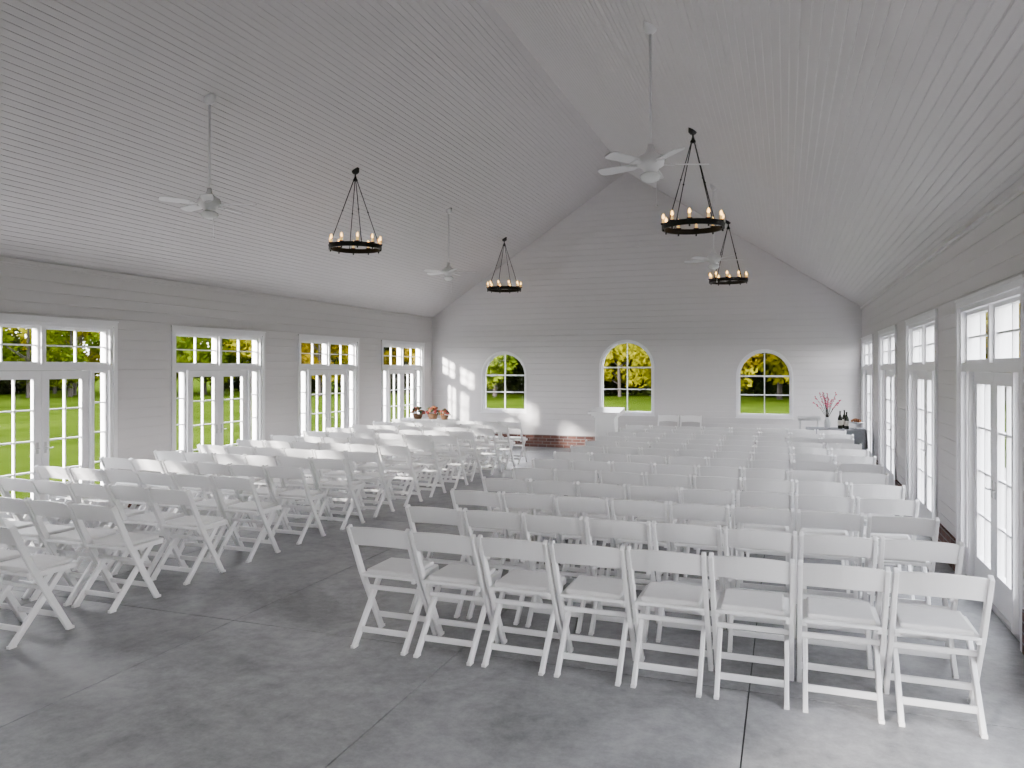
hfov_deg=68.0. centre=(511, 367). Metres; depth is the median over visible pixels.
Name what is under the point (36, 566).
folding chair
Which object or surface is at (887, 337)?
door
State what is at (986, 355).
autumn tree
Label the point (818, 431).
folding chair
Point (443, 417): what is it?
flower basket
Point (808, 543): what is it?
folding chair
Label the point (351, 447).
folding chair
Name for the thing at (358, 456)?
folding chair
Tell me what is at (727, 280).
chandelier
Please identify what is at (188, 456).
folding chair
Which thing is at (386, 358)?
autumn tree
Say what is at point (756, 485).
folding chair
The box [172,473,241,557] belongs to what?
folding chair
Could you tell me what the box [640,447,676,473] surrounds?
folding chair
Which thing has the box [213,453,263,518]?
folding chair
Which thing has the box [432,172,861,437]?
wall
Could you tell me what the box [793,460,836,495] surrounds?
folding chair
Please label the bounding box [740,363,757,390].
autumn tree
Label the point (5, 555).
folding chair
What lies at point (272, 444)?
folding chair
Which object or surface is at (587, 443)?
folding chair
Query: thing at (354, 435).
folding chair
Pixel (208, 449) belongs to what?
folding chair
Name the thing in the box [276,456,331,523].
folding chair
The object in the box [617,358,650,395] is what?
bush
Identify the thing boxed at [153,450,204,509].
folding chair
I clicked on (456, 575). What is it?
folding chair
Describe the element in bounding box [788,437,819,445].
folding chair
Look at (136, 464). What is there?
folding chair
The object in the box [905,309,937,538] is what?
door
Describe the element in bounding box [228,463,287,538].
folding chair
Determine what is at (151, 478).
folding chair
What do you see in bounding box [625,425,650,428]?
folding chair
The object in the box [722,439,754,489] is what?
folding chair
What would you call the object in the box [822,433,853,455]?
folding chair
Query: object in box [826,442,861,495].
folding chair
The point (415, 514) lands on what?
folding chair
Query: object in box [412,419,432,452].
folding chair
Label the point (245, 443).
folding chair
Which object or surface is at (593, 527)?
folding chair
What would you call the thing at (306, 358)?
autumn tree
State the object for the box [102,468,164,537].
folding chair
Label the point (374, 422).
folding chair
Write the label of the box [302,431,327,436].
folding chair
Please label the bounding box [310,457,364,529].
folding chair
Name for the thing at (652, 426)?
folding chair
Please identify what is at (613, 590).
folding chair
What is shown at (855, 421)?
cake stand
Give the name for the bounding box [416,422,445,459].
folding chair
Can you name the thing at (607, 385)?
bush
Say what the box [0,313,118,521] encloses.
door
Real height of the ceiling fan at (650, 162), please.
1.554 m
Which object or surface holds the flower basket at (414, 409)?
on the table at (402, 418)
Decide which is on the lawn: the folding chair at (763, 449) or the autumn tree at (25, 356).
the autumn tree at (25, 356)
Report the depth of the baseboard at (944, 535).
6.98 m
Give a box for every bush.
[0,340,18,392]
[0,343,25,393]
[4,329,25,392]
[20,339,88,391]
[209,378,238,390]
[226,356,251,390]
[311,375,334,391]
[330,353,348,387]
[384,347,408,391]
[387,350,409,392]
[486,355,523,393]
[604,360,624,395]
[613,357,643,394]
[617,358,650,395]
[740,353,775,396]
[745,353,788,396]
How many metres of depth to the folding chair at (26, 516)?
7.32 m
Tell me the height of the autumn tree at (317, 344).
6.418 m
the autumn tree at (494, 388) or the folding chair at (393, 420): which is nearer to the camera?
the folding chair at (393, 420)
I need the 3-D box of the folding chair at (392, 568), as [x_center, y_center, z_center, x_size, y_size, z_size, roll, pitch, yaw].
[-0.775,1.407,5.034,0.441,0.801,0.548,0,0,20]
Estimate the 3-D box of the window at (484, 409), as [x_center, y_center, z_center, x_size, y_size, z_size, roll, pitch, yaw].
[-0.171,0.328,17.665,1.160,1.435,0.195,0,0,20]
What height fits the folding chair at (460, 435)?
0.801 m
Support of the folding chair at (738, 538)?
on the floor
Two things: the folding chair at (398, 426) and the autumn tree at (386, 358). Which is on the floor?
the folding chair at (398, 426)
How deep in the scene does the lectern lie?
14.31 m
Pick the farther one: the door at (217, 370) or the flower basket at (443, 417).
the flower basket at (443, 417)
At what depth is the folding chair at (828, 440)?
10.89 m
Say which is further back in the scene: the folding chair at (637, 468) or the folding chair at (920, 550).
the folding chair at (637, 468)
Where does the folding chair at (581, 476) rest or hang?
on the floor
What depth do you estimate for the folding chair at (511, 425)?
14.33 m
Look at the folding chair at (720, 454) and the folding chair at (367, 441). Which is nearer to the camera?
the folding chair at (720, 454)
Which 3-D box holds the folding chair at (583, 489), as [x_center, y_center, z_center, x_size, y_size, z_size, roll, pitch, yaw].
[0.860,1.407,6.870,0.441,0.801,0.548,0,0,20]
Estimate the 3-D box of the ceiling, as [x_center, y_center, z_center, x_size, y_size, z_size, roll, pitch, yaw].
[-0.964,-2.786,6.990,9.553,3.194,20.500,0,0,20]
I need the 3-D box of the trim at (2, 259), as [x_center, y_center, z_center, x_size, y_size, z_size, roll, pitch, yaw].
[-5.377,-1.175,8.579,0.030,0.050,20.500,0,0,20]
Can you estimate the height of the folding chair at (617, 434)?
0.801 m
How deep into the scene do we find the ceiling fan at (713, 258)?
11.79 m
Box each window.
[480,351,526,413]
[599,340,653,415]
[735,349,792,418]
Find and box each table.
[402,418,459,420]
[805,426,868,449]
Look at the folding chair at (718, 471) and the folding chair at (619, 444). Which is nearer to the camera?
the folding chair at (718, 471)
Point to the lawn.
(637, 402)
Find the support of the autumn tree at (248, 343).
on the lawn
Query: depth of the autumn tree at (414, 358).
53.17 m
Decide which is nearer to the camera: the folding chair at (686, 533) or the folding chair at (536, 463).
the folding chair at (686, 533)
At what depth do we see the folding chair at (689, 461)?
8.64 m
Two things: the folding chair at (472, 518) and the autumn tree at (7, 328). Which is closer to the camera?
the folding chair at (472, 518)
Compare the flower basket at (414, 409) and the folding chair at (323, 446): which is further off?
the flower basket at (414, 409)
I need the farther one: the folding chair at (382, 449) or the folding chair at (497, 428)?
the folding chair at (497, 428)
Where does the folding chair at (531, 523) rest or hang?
on the floor
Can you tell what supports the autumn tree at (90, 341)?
on the lawn
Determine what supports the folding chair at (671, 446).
on the floor
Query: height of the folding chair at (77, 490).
0.801 m
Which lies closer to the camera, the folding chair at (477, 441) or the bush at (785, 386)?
the folding chair at (477, 441)
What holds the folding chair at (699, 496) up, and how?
on the floor
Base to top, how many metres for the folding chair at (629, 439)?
0.801 m
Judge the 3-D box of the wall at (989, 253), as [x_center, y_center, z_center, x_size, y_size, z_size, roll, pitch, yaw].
[3.538,0.300,5.369,0.160,3.000,20.500,0,0,20]
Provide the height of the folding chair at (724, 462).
0.801 m
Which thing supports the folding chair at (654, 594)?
on the floor
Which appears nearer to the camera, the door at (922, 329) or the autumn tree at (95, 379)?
the door at (922, 329)
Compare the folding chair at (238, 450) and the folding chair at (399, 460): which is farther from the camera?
the folding chair at (399, 460)
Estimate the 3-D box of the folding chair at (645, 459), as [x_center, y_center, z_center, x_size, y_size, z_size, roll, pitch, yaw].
[1.643,1.407,9.022,0.441,0.801,0.548,0,0,20]
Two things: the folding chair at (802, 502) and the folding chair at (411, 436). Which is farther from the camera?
the folding chair at (411, 436)
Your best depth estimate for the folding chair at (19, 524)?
6.43 m
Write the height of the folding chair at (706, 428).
0.801 m
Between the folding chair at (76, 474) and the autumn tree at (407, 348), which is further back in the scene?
the autumn tree at (407, 348)
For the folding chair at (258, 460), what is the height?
0.801 m
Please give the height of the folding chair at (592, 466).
0.801 m
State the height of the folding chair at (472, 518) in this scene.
0.801 m
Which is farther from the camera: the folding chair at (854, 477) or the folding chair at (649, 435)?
the folding chair at (649, 435)
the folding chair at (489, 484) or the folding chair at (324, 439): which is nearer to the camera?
the folding chair at (489, 484)
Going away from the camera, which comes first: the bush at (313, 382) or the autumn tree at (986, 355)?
the autumn tree at (986, 355)
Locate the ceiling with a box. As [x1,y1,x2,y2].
[0,0,1023,317]
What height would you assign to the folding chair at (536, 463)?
0.801 m
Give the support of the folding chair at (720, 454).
on the floor
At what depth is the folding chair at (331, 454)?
9.43 m
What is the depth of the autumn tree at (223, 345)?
55.86 m
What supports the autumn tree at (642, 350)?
on the lawn
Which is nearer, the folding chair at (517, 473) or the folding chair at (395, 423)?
the folding chair at (517, 473)
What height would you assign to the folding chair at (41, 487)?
0.801 m
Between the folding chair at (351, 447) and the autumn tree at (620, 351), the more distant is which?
the autumn tree at (620, 351)
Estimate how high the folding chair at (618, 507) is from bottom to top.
0.801 m
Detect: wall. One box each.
[0,262,431,472]
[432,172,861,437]
[862,188,1023,537]
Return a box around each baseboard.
[482,433,626,447]
[872,456,1023,654]
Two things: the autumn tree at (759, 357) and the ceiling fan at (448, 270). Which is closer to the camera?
the ceiling fan at (448, 270)
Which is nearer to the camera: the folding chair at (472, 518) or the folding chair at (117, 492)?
the folding chair at (472, 518)
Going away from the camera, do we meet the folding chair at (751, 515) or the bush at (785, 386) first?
the folding chair at (751, 515)
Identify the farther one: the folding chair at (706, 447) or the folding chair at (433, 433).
the folding chair at (433, 433)
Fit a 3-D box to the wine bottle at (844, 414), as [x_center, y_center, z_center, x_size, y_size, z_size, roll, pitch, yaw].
[5.854,0.899,13.367,0.078,0.320,0.076,0,0,20]
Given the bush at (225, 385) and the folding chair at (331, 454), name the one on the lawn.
the bush at (225, 385)
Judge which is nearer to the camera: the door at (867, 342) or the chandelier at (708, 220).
the chandelier at (708, 220)
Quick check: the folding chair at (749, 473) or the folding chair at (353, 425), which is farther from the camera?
the folding chair at (353, 425)
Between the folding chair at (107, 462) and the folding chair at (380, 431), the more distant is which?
the folding chair at (380, 431)
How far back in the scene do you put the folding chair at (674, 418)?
16.25 m
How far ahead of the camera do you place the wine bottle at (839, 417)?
13.21 m
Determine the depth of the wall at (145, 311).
10.44 m
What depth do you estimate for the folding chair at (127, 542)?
5.78 m
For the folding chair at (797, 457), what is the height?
0.801 m
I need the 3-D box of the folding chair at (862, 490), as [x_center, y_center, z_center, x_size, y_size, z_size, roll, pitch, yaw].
[3.253,1.407,6.817,0.441,0.801,0.548,0,0,20]
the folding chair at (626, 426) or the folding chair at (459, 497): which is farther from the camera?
the folding chair at (626, 426)
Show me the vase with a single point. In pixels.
(827, 423)
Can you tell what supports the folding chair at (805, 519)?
on the floor
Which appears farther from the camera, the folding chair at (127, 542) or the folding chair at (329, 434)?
the folding chair at (329, 434)
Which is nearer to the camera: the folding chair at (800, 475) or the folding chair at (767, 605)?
the folding chair at (767, 605)
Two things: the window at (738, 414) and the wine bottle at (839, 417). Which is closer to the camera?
the wine bottle at (839, 417)
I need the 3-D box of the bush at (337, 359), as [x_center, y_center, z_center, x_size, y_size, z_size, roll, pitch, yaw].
[-11.808,-0.049,61.312,5.501,4.480,5.045,0,0,-45]
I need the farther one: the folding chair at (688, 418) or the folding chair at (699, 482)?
the folding chair at (688, 418)
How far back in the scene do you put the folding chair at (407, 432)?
12.44 m
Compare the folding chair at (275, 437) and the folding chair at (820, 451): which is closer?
the folding chair at (820, 451)
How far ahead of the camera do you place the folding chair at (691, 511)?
5.69 m
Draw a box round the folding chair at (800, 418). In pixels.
[797,416,820,428]
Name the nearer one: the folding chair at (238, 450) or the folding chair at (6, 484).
the folding chair at (6, 484)
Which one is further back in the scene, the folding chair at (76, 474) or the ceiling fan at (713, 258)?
the ceiling fan at (713, 258)
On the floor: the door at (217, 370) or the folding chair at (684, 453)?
the folding chair at (684, 453)
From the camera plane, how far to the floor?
4.32 m
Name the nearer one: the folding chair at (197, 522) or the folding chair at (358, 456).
the folding chair at (197, 522)
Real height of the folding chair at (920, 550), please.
0.801 m
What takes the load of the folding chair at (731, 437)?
on the floor
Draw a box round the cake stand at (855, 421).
[849,418,863,428]
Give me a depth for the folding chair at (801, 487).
6.76 m
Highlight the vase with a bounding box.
[813,392,840,427]
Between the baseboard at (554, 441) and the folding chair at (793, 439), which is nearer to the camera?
the folding chair at (793, 439)
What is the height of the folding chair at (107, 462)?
0.801 m
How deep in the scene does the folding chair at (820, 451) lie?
9.61 m
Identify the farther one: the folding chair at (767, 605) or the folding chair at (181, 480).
the folding chair at (181, 480)
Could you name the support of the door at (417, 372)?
in the wall at (145, 311)
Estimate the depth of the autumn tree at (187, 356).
53.10 m
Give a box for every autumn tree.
[3,327,26,391]
[3,328,73,397]
[19,328,99,394]
[21,328,83,393]
[24,329,99,396]
[77,343,99,383]
[176,336,249,394]
[176,338,236,393]
[222,339,251,358]
[301,343,348,395]
[301,344,331,363]
[307,344,348,386]
[384,347,415,392]
[404,348,415,363]
[412,352,415,364]
[486,355,518,388]
[486,361,513,395]
[604,344,643,396]
[604,349,625,371]
[620,343,650,387]
[640,349,650,363]
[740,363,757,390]
[741,353,777,372]
[757,353,788,398]
[782,364,788,383]
[985,304,1019,404]
[985,305,1019,357]
[985,312,987,348]
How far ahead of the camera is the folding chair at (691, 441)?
10.75 m
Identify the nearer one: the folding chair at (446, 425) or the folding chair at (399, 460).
the folding chair at (399, 460)
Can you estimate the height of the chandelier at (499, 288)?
1.186 m
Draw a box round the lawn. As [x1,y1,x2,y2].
[0,377,1005,498]
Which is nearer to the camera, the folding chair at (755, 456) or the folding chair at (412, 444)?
the folding chair at (755, 456)
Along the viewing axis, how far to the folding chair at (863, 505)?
5.90 m
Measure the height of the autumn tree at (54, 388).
6.792 m
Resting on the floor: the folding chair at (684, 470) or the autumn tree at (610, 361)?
the folding chair at (684, 470)
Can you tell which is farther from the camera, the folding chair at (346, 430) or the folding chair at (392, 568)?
the folding chair at (346, 430)
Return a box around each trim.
[0,257,432,319]
[860,176,1023,309]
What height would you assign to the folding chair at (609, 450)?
0.801 m
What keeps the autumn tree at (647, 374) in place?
on the lawn
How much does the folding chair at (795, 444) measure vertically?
0.801 m
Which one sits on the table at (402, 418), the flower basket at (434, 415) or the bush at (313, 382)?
the flower basket at (434, 415)
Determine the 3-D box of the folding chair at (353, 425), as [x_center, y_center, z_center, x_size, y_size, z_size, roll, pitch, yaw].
[-2.579,1.407,13.762,0.441,0.801,0.548,0,0,20]
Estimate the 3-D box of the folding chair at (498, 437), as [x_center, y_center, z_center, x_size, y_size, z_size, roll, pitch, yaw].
[-0.402,1.407,14.583,0.441,0.801,0.548,0,0,20]
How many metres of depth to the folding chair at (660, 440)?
10.93 m
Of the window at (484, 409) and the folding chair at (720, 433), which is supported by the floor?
the folding chair at (720, 433)
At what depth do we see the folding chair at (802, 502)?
6.06 m
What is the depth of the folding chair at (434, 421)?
14.66 m
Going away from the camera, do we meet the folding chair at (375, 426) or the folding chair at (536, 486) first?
the folding chair at (536, 486)
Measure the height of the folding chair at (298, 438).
0.801 m
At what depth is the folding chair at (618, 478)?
7.37 m
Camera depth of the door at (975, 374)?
5.65 m
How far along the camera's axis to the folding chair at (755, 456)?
9.03 m
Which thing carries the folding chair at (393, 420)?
on the floor
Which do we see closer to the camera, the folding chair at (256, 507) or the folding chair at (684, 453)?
the folding chair at (256, 507)
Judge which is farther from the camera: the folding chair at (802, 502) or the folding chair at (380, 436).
the folding chair at (380, 436)
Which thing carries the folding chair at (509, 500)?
on the floor
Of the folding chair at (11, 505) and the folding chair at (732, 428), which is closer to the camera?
the folding chair at (11, 505)
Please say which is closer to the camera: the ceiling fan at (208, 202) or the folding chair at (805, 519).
the folding chair at (805, 519)
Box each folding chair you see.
[0,476,64,554]
[0,488,32,549]
[0,497,75,599]
[0,520,33,580]
[0,525,77,649]
[0,549,21,621]
[25,498,119,605]
[30,479,102,559]
[34,465,94,528]
[67,466,128,528]
[67,481,145,570]
[67,502,163,612]
[100,456,147,524]
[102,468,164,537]
[107,483,186,575]
[129,458,182,529]
[135,471,203,553]
[146,487,226,584]
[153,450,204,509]
[162,460,214,529]
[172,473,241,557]
[182,451,227,515]
[194,461,251,535]
[197,444,226,498]
[211,475,280,562]
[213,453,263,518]
[224,445,263,500]
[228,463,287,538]
[236,439,279,487]
[243,454,296,522]
[253,446,301,504]
[263,440,303,489]
[264,465,325,544]
[270,435,308,486]
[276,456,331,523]
[282,448,332,512]
[290,441,333,491]
[296,435,334,480]
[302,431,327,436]
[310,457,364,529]
[313,449,362,514]
[319,442,363,498]
[322,436,363,491]
[326,427,349,432]
[327,431,352,437]
[345,450,394,517]
[346,524,438,655]
[347,443,391,504]
[349,428,373,471]
[349,437,389,493]
[351,432,386,483]
[352,424,373,463]
[372,428,407,475]
[373,421,395,457]
[374,425,397,464]
[376,438,415,494]
[377,433,413,485]
[377,444,422,506]
[392,419,415,452]
[394,422,419,457]
[397,425,423,466]
[397,429,430,477]
[403,434,440,486]
[404,439,445,496]
[405,504,481,617]
[409,529,500,665]
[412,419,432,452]
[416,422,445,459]
[421,426,452,471]
[422,430,456,479]
[429,435,467,488]
[433,420,456,453]
[438,423,468,462]
[444,427,476,472]
[447,431,482,481]
[450,488,511,581]
[454,420,482,458]
[461,424,491,466]
[462,508,537,624]
[469,427,501,474]
[476,421,504,461]
[477,534,566,675]
[482,476,540,562]
[484,424,515,469]
[498,421,527,464]
[501,491,566,577]
[511,466,563,542]
[521,512,593,632]
[528,479,586,566]
[531,458,572,512]
[549,540,635,686]
[553,451,589,460]
[554,468,600,544]
[554,494,617,590]
[570,445,604,453]
[570,460,610,516]
[576,481,633,567]
[584,517,658,641]
[585,440,616,449]
[590,453,627,495]
[598,470,646,548]
[605,446,639,498]
[606,431,633,470]
[610,498,674,589]
[611,461,654,519]
[617,441,649,485]
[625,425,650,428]
[625,546,713,697]
[626,436,656,444]
[627,484,683,552]
[628,454,666,481]
[634,432,662,454]
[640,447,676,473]
[644,472,696,550]
[650,442,683,463]
[651,425,676,442]
[651,521,725,648]
[653,463,696,523]
[657,415,678,441]
[658,437,688,461]
[664,433,692,455]
[667,455,706,486]
[668,501,730,590]
[677,449,713,475]
[680,415,701,438]
[680,487,734,576]
[684,443,717,469]
[689,438,720,487]
[693,434,723,456]
[693,475,742,555]
[697,465,741,533]
[702,430,729,450]
[704,427,729,444]
[707,457,747,517]
[708,552,794,709]
[714,450,751,506]
[719,444,753,491]
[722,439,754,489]
[723,526,796,652]
[724,435,754,480]
[731,427,757,431]
[731,505,794,597]
[736,490,792,586]
[743,467,788,506]
[743,477,793,556]
[750,459,791,472]
[752,452,790,480]
[755,445,790,453]
[760,432,789,446]
[787,429,815,436]
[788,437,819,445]
[790,441,824,459]
[790,469,837,496]
[791,432,820,442]
[792,447,829,469]
[793,453,832,462]
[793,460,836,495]
[794,493,853,592]
[795,480,847,564]
[796,509,864,603]
[797,416,820,428]
[797,559,890,723]
[799,531,877,669]
[817,429,845,448]
[821,438,853,485]
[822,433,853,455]
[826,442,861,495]
[830,448,868,471]
[834,454,875,512]
[837,462,883,522]
[838,471,888,544]
[847,482,905,570]
[854,496,918,598]
[862,513,939,604]
[872,536,964,678]
[883,567,994,738]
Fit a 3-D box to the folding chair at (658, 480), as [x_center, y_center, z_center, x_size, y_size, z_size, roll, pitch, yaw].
[1.563,1.407,7.442,0.441,0.801,0.548,0,0,20]
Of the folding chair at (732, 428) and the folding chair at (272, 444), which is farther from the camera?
the folding chair at (732, 428)
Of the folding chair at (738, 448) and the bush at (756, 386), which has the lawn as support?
the bush at (756, 386)
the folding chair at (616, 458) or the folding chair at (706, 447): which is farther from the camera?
the folding chair at (706, 447)
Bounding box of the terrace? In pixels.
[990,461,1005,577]
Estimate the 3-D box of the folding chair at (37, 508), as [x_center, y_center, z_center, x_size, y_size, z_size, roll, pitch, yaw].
[-3.469,1.407,6.020,0.441,0.801,0.548,0,0,20]
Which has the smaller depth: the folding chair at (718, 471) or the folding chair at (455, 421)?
the folding chair at (718, 471)
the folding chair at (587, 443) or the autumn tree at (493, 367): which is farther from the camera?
the autumn tree at (493, 367)
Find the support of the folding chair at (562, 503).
on the floor
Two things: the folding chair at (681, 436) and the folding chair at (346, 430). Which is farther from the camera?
the folding chair at (346, 430)
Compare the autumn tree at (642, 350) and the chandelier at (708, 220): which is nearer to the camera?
the chandelier at (708, 220)
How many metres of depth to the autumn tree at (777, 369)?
46.25 m
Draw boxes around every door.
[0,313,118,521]
[170,325,265,472]
[298,334,359,435]
[381,340,424,421]
[861,334,873,456]
[878,325,896,485]
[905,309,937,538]
[954,274,1023,651]
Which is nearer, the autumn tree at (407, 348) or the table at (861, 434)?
the table at (861, 434)
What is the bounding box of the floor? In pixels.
[0,446,1023,767]
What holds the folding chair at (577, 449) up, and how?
on the floor
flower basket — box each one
[410,406,424,418]
[426,406,440,418]
[438,408,450,419]
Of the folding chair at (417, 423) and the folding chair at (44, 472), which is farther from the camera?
the folding chair at (417, 423)
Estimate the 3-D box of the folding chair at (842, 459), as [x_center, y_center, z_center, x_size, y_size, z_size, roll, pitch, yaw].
[4.035,1.407,8.973,0.441,0.801,0.548,0,0,19]
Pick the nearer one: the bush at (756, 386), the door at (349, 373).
the door at (349, 373)
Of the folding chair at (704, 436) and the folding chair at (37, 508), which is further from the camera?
the folding chair at (704, 436)
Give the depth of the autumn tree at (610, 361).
52.12 m
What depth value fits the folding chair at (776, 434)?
11.89 m
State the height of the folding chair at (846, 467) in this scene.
0.801 m
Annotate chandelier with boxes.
[328,167,382,254]
[486,237,521,292]
[660,127,724,235]
[708,219,747,285]
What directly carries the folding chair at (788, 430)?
on the floor
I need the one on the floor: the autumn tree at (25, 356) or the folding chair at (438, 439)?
the folding chair at (438, 439)
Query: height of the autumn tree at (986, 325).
6.312 m
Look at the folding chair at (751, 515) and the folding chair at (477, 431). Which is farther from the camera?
the folding chair at (477, 431)
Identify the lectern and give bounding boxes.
[588,407,624,453]
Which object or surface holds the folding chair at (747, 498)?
on the floor
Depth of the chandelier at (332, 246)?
10.52 m
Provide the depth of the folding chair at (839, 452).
9.47 m
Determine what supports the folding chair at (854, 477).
on the floor
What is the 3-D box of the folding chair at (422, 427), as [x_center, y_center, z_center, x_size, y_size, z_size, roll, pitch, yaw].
[-1.292,1.407,13.310,0.441,0.801,0.548,0,0,20]
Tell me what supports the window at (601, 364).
in the wall at (607, 273)
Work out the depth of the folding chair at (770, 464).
8.32 m
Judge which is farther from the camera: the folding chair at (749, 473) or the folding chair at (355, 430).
the folding chair at (355, 430)
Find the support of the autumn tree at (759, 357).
on the lawn
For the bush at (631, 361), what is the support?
on the lawn
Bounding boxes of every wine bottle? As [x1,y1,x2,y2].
[838,411,841,428]
[842,410,845,427]
[844,412,848,428]
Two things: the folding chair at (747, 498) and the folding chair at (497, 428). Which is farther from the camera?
the folding chair at (497, 428)
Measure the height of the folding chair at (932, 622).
0.801 m
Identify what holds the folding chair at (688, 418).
on the floor
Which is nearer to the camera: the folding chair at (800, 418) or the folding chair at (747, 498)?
the folding chair at (747, 498)
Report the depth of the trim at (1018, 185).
6.41 m
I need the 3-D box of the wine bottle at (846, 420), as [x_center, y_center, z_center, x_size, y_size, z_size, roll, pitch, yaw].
[5.792,0.909,13.135,0.078,0.300,0.076,0,0,20]
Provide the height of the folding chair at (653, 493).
0.801 m
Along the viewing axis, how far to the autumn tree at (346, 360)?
55.44 m
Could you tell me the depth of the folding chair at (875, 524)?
5.21 m
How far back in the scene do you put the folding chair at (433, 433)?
12.34 m
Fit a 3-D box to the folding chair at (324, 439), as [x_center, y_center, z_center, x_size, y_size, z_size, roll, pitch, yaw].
[-2.506,1.407,11.302,0.441,0.801,0.548,0,0,20]
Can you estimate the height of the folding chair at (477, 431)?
0.801 m
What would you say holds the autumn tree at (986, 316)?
on the lawn
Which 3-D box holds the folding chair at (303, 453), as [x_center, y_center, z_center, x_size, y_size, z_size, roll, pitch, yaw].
[-2.604,1.407,9.728,0.441,0.801,0.548,0,0,20]
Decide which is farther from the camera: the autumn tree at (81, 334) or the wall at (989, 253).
the autumn tree at (81, 334)
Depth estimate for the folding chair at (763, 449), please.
9.76 m
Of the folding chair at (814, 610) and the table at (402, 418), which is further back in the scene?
the table at (402, 418)
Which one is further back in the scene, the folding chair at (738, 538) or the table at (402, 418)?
the table at (402, 418)
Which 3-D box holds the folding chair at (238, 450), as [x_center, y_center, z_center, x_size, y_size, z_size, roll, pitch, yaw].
[-3.450,1.407,10.032,0.441,0.801,0.548,0,0,20]
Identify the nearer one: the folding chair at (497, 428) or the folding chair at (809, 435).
the folding chair at (809, 435)
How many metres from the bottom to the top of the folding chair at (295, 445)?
0.801 m
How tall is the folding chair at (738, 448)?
0.801 m
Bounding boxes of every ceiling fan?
[158,93,256,238]
[424,207,475,291]
[598,20,708,206]
[684,184,743,269]
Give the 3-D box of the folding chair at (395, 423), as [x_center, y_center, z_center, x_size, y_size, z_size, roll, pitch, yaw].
[-1.919,1.407,14.329,0.441,0.801,0.548,0,0,20]
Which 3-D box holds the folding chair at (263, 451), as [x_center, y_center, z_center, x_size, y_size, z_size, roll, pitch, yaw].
[-3.023,1.407,9.886,0.441,0.801,0.548,0,0,20]
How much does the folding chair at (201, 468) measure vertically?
0.801 m
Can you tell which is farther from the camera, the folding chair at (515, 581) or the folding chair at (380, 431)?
the folding chair at (380, 431)
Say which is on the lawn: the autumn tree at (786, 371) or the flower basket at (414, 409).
the autumn tree at (786, 371)
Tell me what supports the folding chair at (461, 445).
on the floor

